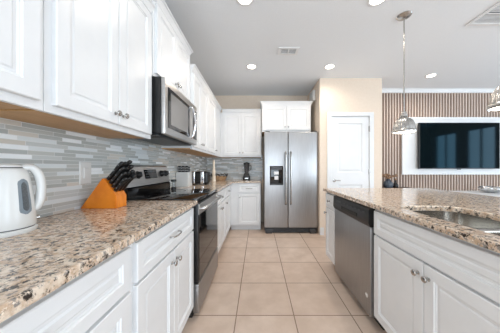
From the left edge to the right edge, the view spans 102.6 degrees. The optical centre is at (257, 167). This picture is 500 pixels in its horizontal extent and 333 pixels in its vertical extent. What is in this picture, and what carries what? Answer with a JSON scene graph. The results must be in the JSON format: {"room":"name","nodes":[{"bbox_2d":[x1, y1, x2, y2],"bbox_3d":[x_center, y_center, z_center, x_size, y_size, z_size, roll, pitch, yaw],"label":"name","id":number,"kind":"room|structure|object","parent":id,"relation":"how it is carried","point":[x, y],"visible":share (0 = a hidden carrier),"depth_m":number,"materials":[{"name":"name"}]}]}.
{"room":"kitchen","nodes":[
{"label":"kitchen","id":0,"kind":"room"},
{"bbox_2d":[207,96,307,221],"bbox_3d":[-0.015,-0.190,4.356,2.170,2.720,0.108,0,0,0],"label":"wall","id":1,"kind":"structure","parent":0,"point":[226,102],"depth_m":4.31,"materials":[{"name":"paint"}]},
{"bbox_2d":[207,109,260,157],"bbox_3d":[-0.512,-0.684,4.117,1.155,0.952,0.367,0,0,0],"label":"upper cabinet","id":2,"kind":"object","parent":1,"relation":"attached to","point":[240,128],"visible":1,"depth_m":3.97,"materials":[{"name":"white paint"}]},
{"bbox_2d":[260,101,312,135],"bbox_3d":[0.530,-0.948,3.990,0.980,0.565,0.622,0,0,0],"label":"upper cabinet","id":3,"kind":"object","parent":1,"relation":"attached to","point":[276,116],"visible":0.98,"depth_m":3.72,"materials":[{"name":"white paint"}]},
{"bbox_2d":[182,222,386,332],"bbox_3d":[2.700,1.220,0.905,7.800,0.100,7.010,0,0,0],"label":"floor","id":4,"kind":"structure","parent":0,"point":[276,282],"depth_m":1.87,"materials":[{"name":"beige tile"}]},
{"bbox_2d":[0,246,130,332],"bbox_3d":[-0.769,0.728,0.392,0.639,0.884,0.784,0,0,0],"label":"base cabinet","id":5,"kind":"object","parent":4,"relation":"on","point":[98,300],"visible":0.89,"depth_m":0.58,"materials":[{"name":"white paint"}]},
{"bbox_2d":[0,201,196,322],"bbox_3d":[-0.778,0.268,0.616,0.626,0.032,1.832,0,0,0],"label":"countertop","id":6,"kind":"structure","parent":5,"relation":"on","point":[64,246],"depth_m":0.66,"materials":[{"name":"stone"}]},
{"bbox_2d":[0,163,46,237],"bbox_3d":[-0.973,0.118,0.774,0.170,0.268,0.178,0,0,0],"label":"electric kettle","id":7,"kind":"object","parent":6,"relation":"on","point":[19,206],"visible":1,"depth_m":0.76,"materials":[{"name":"white plastic"}]},
{"bbox_2d":[81,178,125,208],"bbox_3d":[-0.977,0.159,1.272,0.218,0.185,0.100,0,0,0],"label":"knife block","id":8,"kind":"object","parent":6,"relation":"on","point":[103,196],"visible":0.77,"depth_m":1.22,"materials":[{"name":"orange wood"}]},
{"bbox_2d":[106,161,123,180],"bbox_3d":[-0.883,0.021,1.238,0.111,0.120,0.025,0,0,0],"label":"kitchen knife","id":9,"kind":"object","parent":8,"relation":"in","point":[121,163],"visible":1,"depth_m":1.23,"materials":[{"name":"black plastic"}]},
{"bbox_2d":[109,166,125,183],"bbox_3d":[-0.871,0.049,1.239,0.105,0.112,0.025,0,0,0],"label":"kitchen knife","id":10,"kind":"object","parent":8,"relation":"in","point":[122,168],"visible":1,"depth_m":1.23,"materials":[{"name":"black plastic"}]},
{"bbox_2d":[111,171,126,187],"bbox_3d":[-0.858,0.076,1.239,0.099,0.104,0.025,0,0,0],"label":"kitchen knife","id":11,"kind":"object","parent":8,"relation":"in","point":[124,173],"visible":1,"depth_m":1.23,"materials":[{"name":"black plastic"}]},
{"bbox_2d":[114,177,127,191],"bbox_3d":[-0.848,0.105,1.239,0.089,0.093,0.025,0,0,0],"label":"kitchen knife","id":12,"kind":"object","parent":8,"relation":"in","point":[124,179],"visible":1,"depth_m":1.23,"materials":[{"name":"black plastic"}]},
{"bbox_2d":[118,177,131,190],"bbox_3d":[-0.848,0.105,1.271,0.089,0.093,0.025,0,0,0],"label":"kitchen knife","id":13,"kind":"object","parent":8,"relation":"in","point":[129,178],"visible":0.64,"depth_m":1.26,"materials":[{"name":"black plastic"}]},
{"bbox_2d":[122,175,135,190],"bbox_3d":[-0.843,0.099,1.303,0.098,0.104,0.025,0,0,0],"label":"kitchen knife","id":14,"kind":"object","parent":8,"relation":"in","point":[132,176],"visible":0.66,"depth_m":1.30,"materials":[{"name":"black plastic"}]},
{"bbox_2d":[129,208,193,332],"bbox_3d":[-0.769,0.728,1.157,0.639,0.884,0.742,0,0,0],"label":"base cabinet","id":15,"kind":"object","parent":4,"relation":"on","point":[162,260],"visible":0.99,"depth_m":1.05,"materials":[{"name":"white paint"}]},
{"bbox_2d":[116,165,221,317],"bbox_3d":[-0.741,0.575,1.907,0.698,1.190,0.744,0,0,0],"label":"range","id":16,"kind":"object","parent":4,"relation":"on","point":[151,183],"visible":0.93,"depth_m":1.74,"materials":[{"name":"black metal"}]},
{"bbox_2d":[128,189,216,201],"bbox_3d":[-0.734,0.256,1.907,0.533,0.027,0.744,0,0,0],"label":"cooktop","id":17,"kind":"object","parent":16,"relation":"in","point":[199,195],"depth_m":1.73,"materials":[{"name":"black glass"}]},
{"bbox_2d":[217,188,224,252],"bbox_3d":[-0.771,0.728,2.632,0.634,0.884,0.695,0,0,0],"label":"base cabinet","id":18,"kind":"object","parent":4,"relation":"on","point":[221,202],"visible":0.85,"depth_m":2.66,"materials":[{"name":"white paint"}]},
{"bbox_2d":[224,184,230,236],"bbox_3d":[-0.771,0.728,3.639,0.634,0.884,1.313,0,0,0],"label":"base cabinet","id":19,"kind":"object","parent":4,"relation":"on","point":[227,199],"visible":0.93,"depth_m":3.22,"materials":[{"name":"white paint"}]},
{"bbox_2d":[170,179,261,191],"bbox_3d":[-0.510,0.268,3.291,1.161,0.032,2.018,0,0,0],"label":"countertop","id":20,"kind":"structure","parent":19,"relation":"on","point":[219,185],"depth_m":2.96,"materials":[{"name":"stone"}]},
{"bbox_2d":[171,179,175,188],"bbox_3d":[-0.985,0.195,2.335,0.062,0.114,0.062,0,0,0],"label":"pepper grinder","id":21,"kind":"object","parent":20,"relation":"on","point":[173,181],"visible":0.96,"depth_m":2.32,"materials":[{"name":"silver plastic"}]},
{"bbox_2d":[176,172,191,186],"bbox_3d":[-1.005,0.157,2.720,0.160,0.190,0.160,0,0,0],"label":"utensil holder","id":22,"kind":"object","parent":20,"relation":"on","point":[183,179],"visible":0.89,"depth_m":2.64,"materials":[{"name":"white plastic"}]},
{"bbox_2d":[192,171,210,184],"bbox_3d":[-0.849,0.153,3.020,0.273,0.196,0.204,0,0,0],"label":"toaster","id":23,"kind":"object","parent":20,"relation":"on","point":[198,177],"visible":0.94,"depth_m":2.93,"materials":[{"name":"silver metal"}]},
{"bbox_2d":[211,160,215,181],"bbox_3d":[-0.800,0.052,3.620,0.084,0.398,0.084,0,0,0],"label":"pepper mill","id":24,"kind":"object","parent":20,"relation":"on","point":[213,169],"visible":1,"depth_m":3.60,"materials":[{"name":"beige wood"}]},
{"bbox_2d":[211,173,227,179],"bbox_3d":[-0.770,0.186,3.990,0.342,0.130,0.342,0,0,0],"label":"wicker basket","id":25,"kind":"object","parent":20,"relation":"on","point":[219,177],"visible":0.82,"depth_m":3.89,"materials":[{"name":"brown wicker"}]},
{"bbox_2d":[243,162,250,179],"bbox_3d":[-0.223,0.070,4.119,0.174,0.363,0.152,0,0,0],"label":"blender","id":26,"kind":"object","parent":20,"relation":"on","point":[246,176],"visible":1,"depth_m":4.07,"materials":[{"name":"black plastic"}]},
{"bbox_2d":[244,164,250,172],"bbox_3d":[-0.215,0.024,4.120,0.159,0.184,0.120,0,0,0],"label":"jar","id":27,"kind":"object","parent":26,"relation":"on","point":[246,166],"depth_m":4.08,"materials":[{"name":"clear plastic"}]},
{"bbox_2d":[231,183,260,228],"bbox_3d":[-0.227,0.728,3.977,0.553,0.884,0.665,0,0,0],"label":"base cabinet","id":28,"kind":"object","parent":4,"relation":"on","point":[245,197],"visible":0.98,"depth_m":3.69,"materials":[{"name":"white paint"}]},
{"bbox_2d":[264,131,317,233],"bbox_3d":[0.587,0.263,3.879,0.954,1.815,0.833,0,0,0],"label":"refrigerator","id":29,"kind":"object","parent":4,"relation":"on","point":[290,158],"visible":1,"depth_m":3.54,"materials":[{"name":"grey metal"}]},
{"bbox_2d":[324,192,334,264],"bbox_3d":[1.125,0.728,2.288,0.671,0.884,0.305,0,0,0],"label":"base cabinet","id":30,"kind":"object","parent":4,"relation":"on","point":[330,210],"visible":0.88,"depth_m":2.28,"materials":[{"name":"white paint"}]},
{"bbox_2d":[333,195,384,329],"bbox_3d":[1.118,0.730,1.784,0.644,0.880,0.693,0,0,0],"label":"dishwasher","id":31,"kind":"object","parent":4,"relation":"on","point":[354,221],"visible":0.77,"depth_m":1.66,"materials":[{"name":"grey metal"}]},
{"bbox_2d":[374,209,499,332],"bbox_3d":[1.125,0.728,1.000,0.671,0.884,0.870,0,0,0],"label":"base cabinet","id":32,"kind":"object","parent":4,"relation":"on","point":[427,280],"visible":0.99,"depth_m":0.95,"materials":[{"name":"white paint"}]},
{"bbox_2d":[455,191,499,196],"bbox_3d":[4.165,0.790,3.005,1.570,0.760,1.110,0,0,0],"label":"dining table","id":33,"kind":"object","parent":4,"relation":"on","point":[497,194],"visible":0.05,"depth_m":3.15,"materials":[{"name":"paint"}]},
{"bbox_2d":[478,186,499,192],"bbox_3d":[3.781,0.360,3.254,0.280,0.100,0.279,0,0,-41],"label":"decorative bowl","id":34,"kind":"object","parent":33,"relation":"on","point":[488,189],"visible":0.99,"depth_m":3.20,"materials":[{"name":"silver metal"}]},
{"bbox_3d":[2.575,0.777,3.775,0.750,0.785,0.310,0,0,0],"label":"console table","id":35,"kind":"object","parent":4,"relation":"on","visible":0},
{"bbox_2d":[382,173,397,187],"bbox_3d":[2.426,0.248,3.713,0.320,0.274,0.188,0,0,0],"label":"vase","id":36,"kind":"object","parent":35,"relation":"on","point":[387,183],"visible":0.98,"depth_m":3.67,"materials":[{"name":"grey ceramic"}]},
{"bbox_2d":[393,178,398,187],"bbox_3d":[2.570,0.293,3.740,0.096,0.183,0.096,0,0,0],"label":"bottle","id":37,"kind":"object","parent":35,"relation":"on","point":[395,185],"visible":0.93,"depth_m":3.71,"materials":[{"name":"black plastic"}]},
{"bbox_3d":[1.581,0.728,1.250,0.238,0.884,2.380,0,0,0],"label":"panel","id":38,"kind":"object","parent":4,"relation":"on","visible":0},
{"bbox_2d":[323,188,499,252],"bbox_3d":[1.435,0.268,1.240,1.270,0.032,2.440,0,0,0],"label":"countertop","id":39,"kind":"structure","parent":38,"relation":"on","point":[398,202],"depth_m":1.36,"materials":[{"name":"stone"}]},
{"bbox_2d":[413,211,499,235],"bbox_3d":[1.085,0.379,0.950,0.392,0.203,0.742,0,0,0],"label":"sink","id":40,"kind":"object","parent":39,"relation":"in","point":[479,223],"visible":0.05,"depth_m":1.22,"materials":[{"name":"metal"}]},
{"bbox_2d":[164,0,499,95],"bbox_3d":[2.700,-1.600,0.905,7.800,0.100,7.010,0,0,0],"label":"ceiling","id":41,"kind":"structure","parent":0,"point":[362,40],"depth_m":2.48,"materials":[{"name":"paint"}]},
{"bbox_2d":[236,0,253,5],"bbox_3d":[-0.120,-1.546,1.835,0.170,0.007,0.170,0,0,0],"label":"recessed light","id":42,"kind":"object","parent":41,"relation":"in","point":[240,2],"visible":1,"depth_m":1.87,"materials":[{"name":"white plastic"}]},
{"bbox_2d":[246,64,256,68],"bbox_3d":[-0.100,-1.546,3.070,0.170,0.007,0.170,0,0,0],"label":"recessed light","id":43,"kind":"object","parent":41,"relation":"in","point":[248,66],"visible":1,"depth_m":3.06,"materials":[{"name":"paint"}]},
{"bbox_2d":[277,47,299,54],"bbox_3d":[0.400,-1.544,2.655,0.270,0.012,0.160,0,0,0],"label":"ceiling vent","id":44,"kind":"object","parent":41,"relation":"in","point":[281,50],"visible":1,"depth_m":2.65,"materials":[{"name":"white metal"}]},
{"bbox_2d":[324,64,335,68],"bbox_3d":[1.100,-1.546,3.070,0.170,0.007,0.170,0,0,0],"label":"recessed light","id":45,"kind":"object","parent":41,"relation":"in","point":[328,66],"visible":1,"depth_m":3.06,"materials":[{"name":"white plastic"}]},
{"bbox_2d":[367,0,385,6],"bbox_3d":[1.100,-1.546,1.840,0.170,0.007,0.170,0,0,0],"label":"recessed light","id":46,"kind":"object","parent":41,"relation":"in","point":[372,3],"visible":1,"depth_m":1.87,"materials":[{"name":"white plastic"}]},
{"bbox_2d":[392,11,416,133],"bbox_3d":[1.490,-0.951,2.040,0.212,1.198,0.212,0,0,0],"label":"pendant light","id":47,"kind":"object","parent":41,"relation":"hanging from","point":[405,124],"visible":1,"depth_m":2.02,"materials":[{"name":"silver glass"}]},
{"bbox_2d":[394,131,415,133],"bbox_3d":[1.490,-0.357,2.040,0.200,0.010,0.200,0,0,0],"label":"diffuser","id":48,"kind":"object","parent":47,"relation":"attached to","point":[395,132],"depth_m":2.02,"materials":[{"name":"white glass"}]},
{"bbox_2d":[425,73,437,77],"bbox_3d":[2.915,-1.546,3.370,0.170,0.007,0.170,0,0,0],"label":"recessed light","id":49,"kind":"object","parent":41,"relation":"in","point":[432,74],"visible":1,"depth_m":3.36,"materials":[{"name":"white plastic"}]},
{"bbox_2d":[465,1,499,25],"bbox_3d":[2.600,-1.543,1.895,0.700,0.014,0.550,0,0,0],"label":"ceiling vent","id":50,"kind":"object","parent":41,"relation":"in","point":[490,17],"visible":1,"depth_m":2.07,"materials":[{"name":"white metal"}]},
{"bbox_2d":[486,85,499,111],"bbox_3d":[1.500,-0.951,1.173,0.212,1.198,0.212,0,0,0],"label":"pendant light","id":51,"kind":"object","parent":41,"relation":"hanging from","point":[494,101],"visible":1,"depth_m":1.20,"materials":[{"name":"silver glass"}]},
{"bbox_2d":[489,106,499,110],"bbox_3d":[1.500,-0.357,1.173,0.200,0.010,0.200,0,0,0],"label":"diffuser","id":52,"kind":"object","parent":51,"relation":"attached to","point":[491,108],"depth_m":1.21,"materials":[{"name":"white glass"}]},
{"bbox_2d":[308,78,381,234],"bbox_3d":[1.610,-0.190,3.940,1.080,2.720,0.940,0,0,0],"label":"wall","id":53,"kind":"structure","parent":0,"point":[331,94],"depth_m":3.47,"materials":[{"name":"paint"}]},
{"bbox_2d":[309,90,314,104],"bbox_3d":[1.043,-1.350,3.850,0.054,0.200,0.260,0,0,0],"label":"door chime","id":54,"kind":"object","parent":53,"relation":"attached to","point":[312,94],"visible":0.83,"depth_m":3.74,"materials":[{"name":"white plastic"}]},
{"bbox_2d":[320,227,323,234],"bbox_3d":[1.610,1.105,3.462,1.080,0.130,0.015,0,0,0],"label":"baseboard","id":55,"kind":"structure","parent":53,"relation":"attached to","point":[321,228],"depth_m":3.46,"materials":[{"name":"paint"}]},
{"bbox_2d":[327,112,373,187],"bbox_3d":[1.600,0.106,3.521,0.806,2.127,0.138,0,0,0],"label":"trim","id":56,"kind":"structure","parent":53,"relation":"attached to","point":[329,114],"depth_m":3.45,"materials":[{"name":"paint"}]},
{"bbox_2d":[332,116,369,187],"bbox_3d":[1.605,0.137,3.471,0.663,2.047,0.088,0,0,0],"label":"door","id":57,"kind":"structure","parent":53,"relation":"in","point":[350,134],"depth_m":3.48,"materials":[{"name":"paint"}]},
{"bbox_3d":[-1.150,-0.190,0.905,0.100,2.720,7.010,0,0,0],"label":"wall","id":58,"kind":"structure","parent":0,"visible":0},
{"bbox_2d":[0,117,206,217],"bbox_3d":[-1.096,-0.089,1.900,0.008,0.682,4.800,0,0,0],"label":"wall","id":59,"kind":"structure","parent":58,"relation":"attached to","point":[58,153],"depth_m":1.17,"materials":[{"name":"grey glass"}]},
{"bbox_2d":[0,0,42,110],"bbox_3d":[-0.915,-0.699,0.343,0.352,0.982,0.786,0,0,0],"label":"upper cabinet","id":60,"kind":"object","parent":59,"relation":"attached to","point":[21,21],"visible":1,"depth_m":0.66,"materials":[{"name":"white paint"}]},
{"bbox_2d":[0,0,154,138],"bbox_3d":[-0.915,-0.699,1.105,0.352,0.982,0.735,0,0,0],"label":"upper cabinet","id":61,"kind":"object","parent":59,"relation":"attached to","point":[97,54],"visible":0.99,"depth_m":0.98,"materials":[{"name":"white paint"}]},
{"bbox_2d":[79,162,90,184],"bbox_3d":[-1.086,0.035,1.262,0.010,0.140,0.085,0,0,0],"label":"light switch","id":62,"kind":"object","parent":59,"relation":"attached to","point":[84,167],"visible":1,"depth_m":1.25,"materials":[{"name":"white plastic"}]},
{"bbox_2d":[84,168,88,177],"bbox_3d":[-1.083,0.035,1.262,0.004,0.066,0.034,0,0,0],"label":"switch","id":63,"kind":"object","parent":62,"relation":"attached to","point":[86,170],"depth_m":1.26,"materials":[{"name":"white plastic"}]},
{"bbox_2d":[161,64,208,152],"bbox_3d":[-0.892,-0.686,2.578,0.397,0.957,0.645,0,0,0],"label":"upper cabinet","id":64,"kind":"object","parent":59,"relation":"attached to","point":[199,87],"visible":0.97,"depth_m":2.51,"materials":[{"name":"white paint"}]},
{"bbox_2d":[186,88,221,156],"bbox_3d":[-0.892,-0.686,3.442,0.397,0.957,1.081,0,0,0],"label":"upper cabinet","id":65,"kind":"object","parent":59,"relation":"attached to","point":[214,108],"visible":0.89,"depth_m":3.30,"materials":[{"name":"white paint"}]},
{"bbox_2d":[151,0,192,100],"bbox_3d":[-0.907,-1.000,1.864,0.367,0.640,0.848,0,0,0],"label":"upper cabinet","id":66,"kind":"object","parent":58,"relation":"attached to","point":[171,51],"visible":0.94,"depth_m":1.72,"materials":[{"name":"white paint"}]},
{"bbox_2d":[137,76,196,145],"bbox_3d":[-0.859,-0.457,1.865,0.459,0.437,0.770,0,0,0],"label":"microwave","id":67,"kind":"object","parent":66,"relation":"attached to","point":[174,117],"visible":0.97,"depth_m":1.64,"materials":[{"name":"silver metal"}]},
{"bbox_3d":[4.375,-0.190,4.050,4.450,2.720,0.100,0,0,0],"label":"wall","id":68,"kind":"structure","parent":0,"visible":0},
{"bbox_2d":[382,89,494,92],"bbox_3d":[4.325,-1.515,3.965,4.350,0.070,0.070,0,0,0],"label":"crown molding","id":69,"kind":"structure","parent":68,"relation":"attached to","point":[383,90],"depth_m":3.95,"materials":[{"name":"paint"}]},
{"bbox_2d":[382,93,498,190],"bbox_3d":[4.321,-0.158,3.993,4.339,2.655,0.015,0,0,0],"label":"wall","id":70,"kind":"structure","parent":68,"relation":"attached to","point":[382,93],"depth_m":3.98,"materials":[{"name":"brown wood"}]},
{"bbox_2d":[384,93,499,190],"bbox_3d":[4.301,-0.223,3.975,4.273,2.524,0.019,0,0,0],"label":"trim slats","id":71,"kind":"structure","parent":70,"relation":"attached to","point":[472,94],"depth_m":3.97,"materials":[{"name":"brown wood"}]},
{"bbox_2d":[401,117,499,174],"bbox_3d":[3.929,-0.425,3.946,2.183,1.130,0.031,0,0,0],"label":"surround","id":72,"kind":"object","parent":71,"relation":"attached to","point":[409,142],"visible":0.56,"depth_m":3.94,"materials":[{"name":"paint"}]},
{"bbox_2d":[418,123,499,169],"bbox_3d":[3.890,-0.412,3.899,1.550,0.905,0.092,0,0,0],"label":"television","id":73,"kind":"object","parent":72,"relation":"attached to","point":[458,146],"visible":1,"depth_m":3.85,"materials":[{"name":"black plastic"}]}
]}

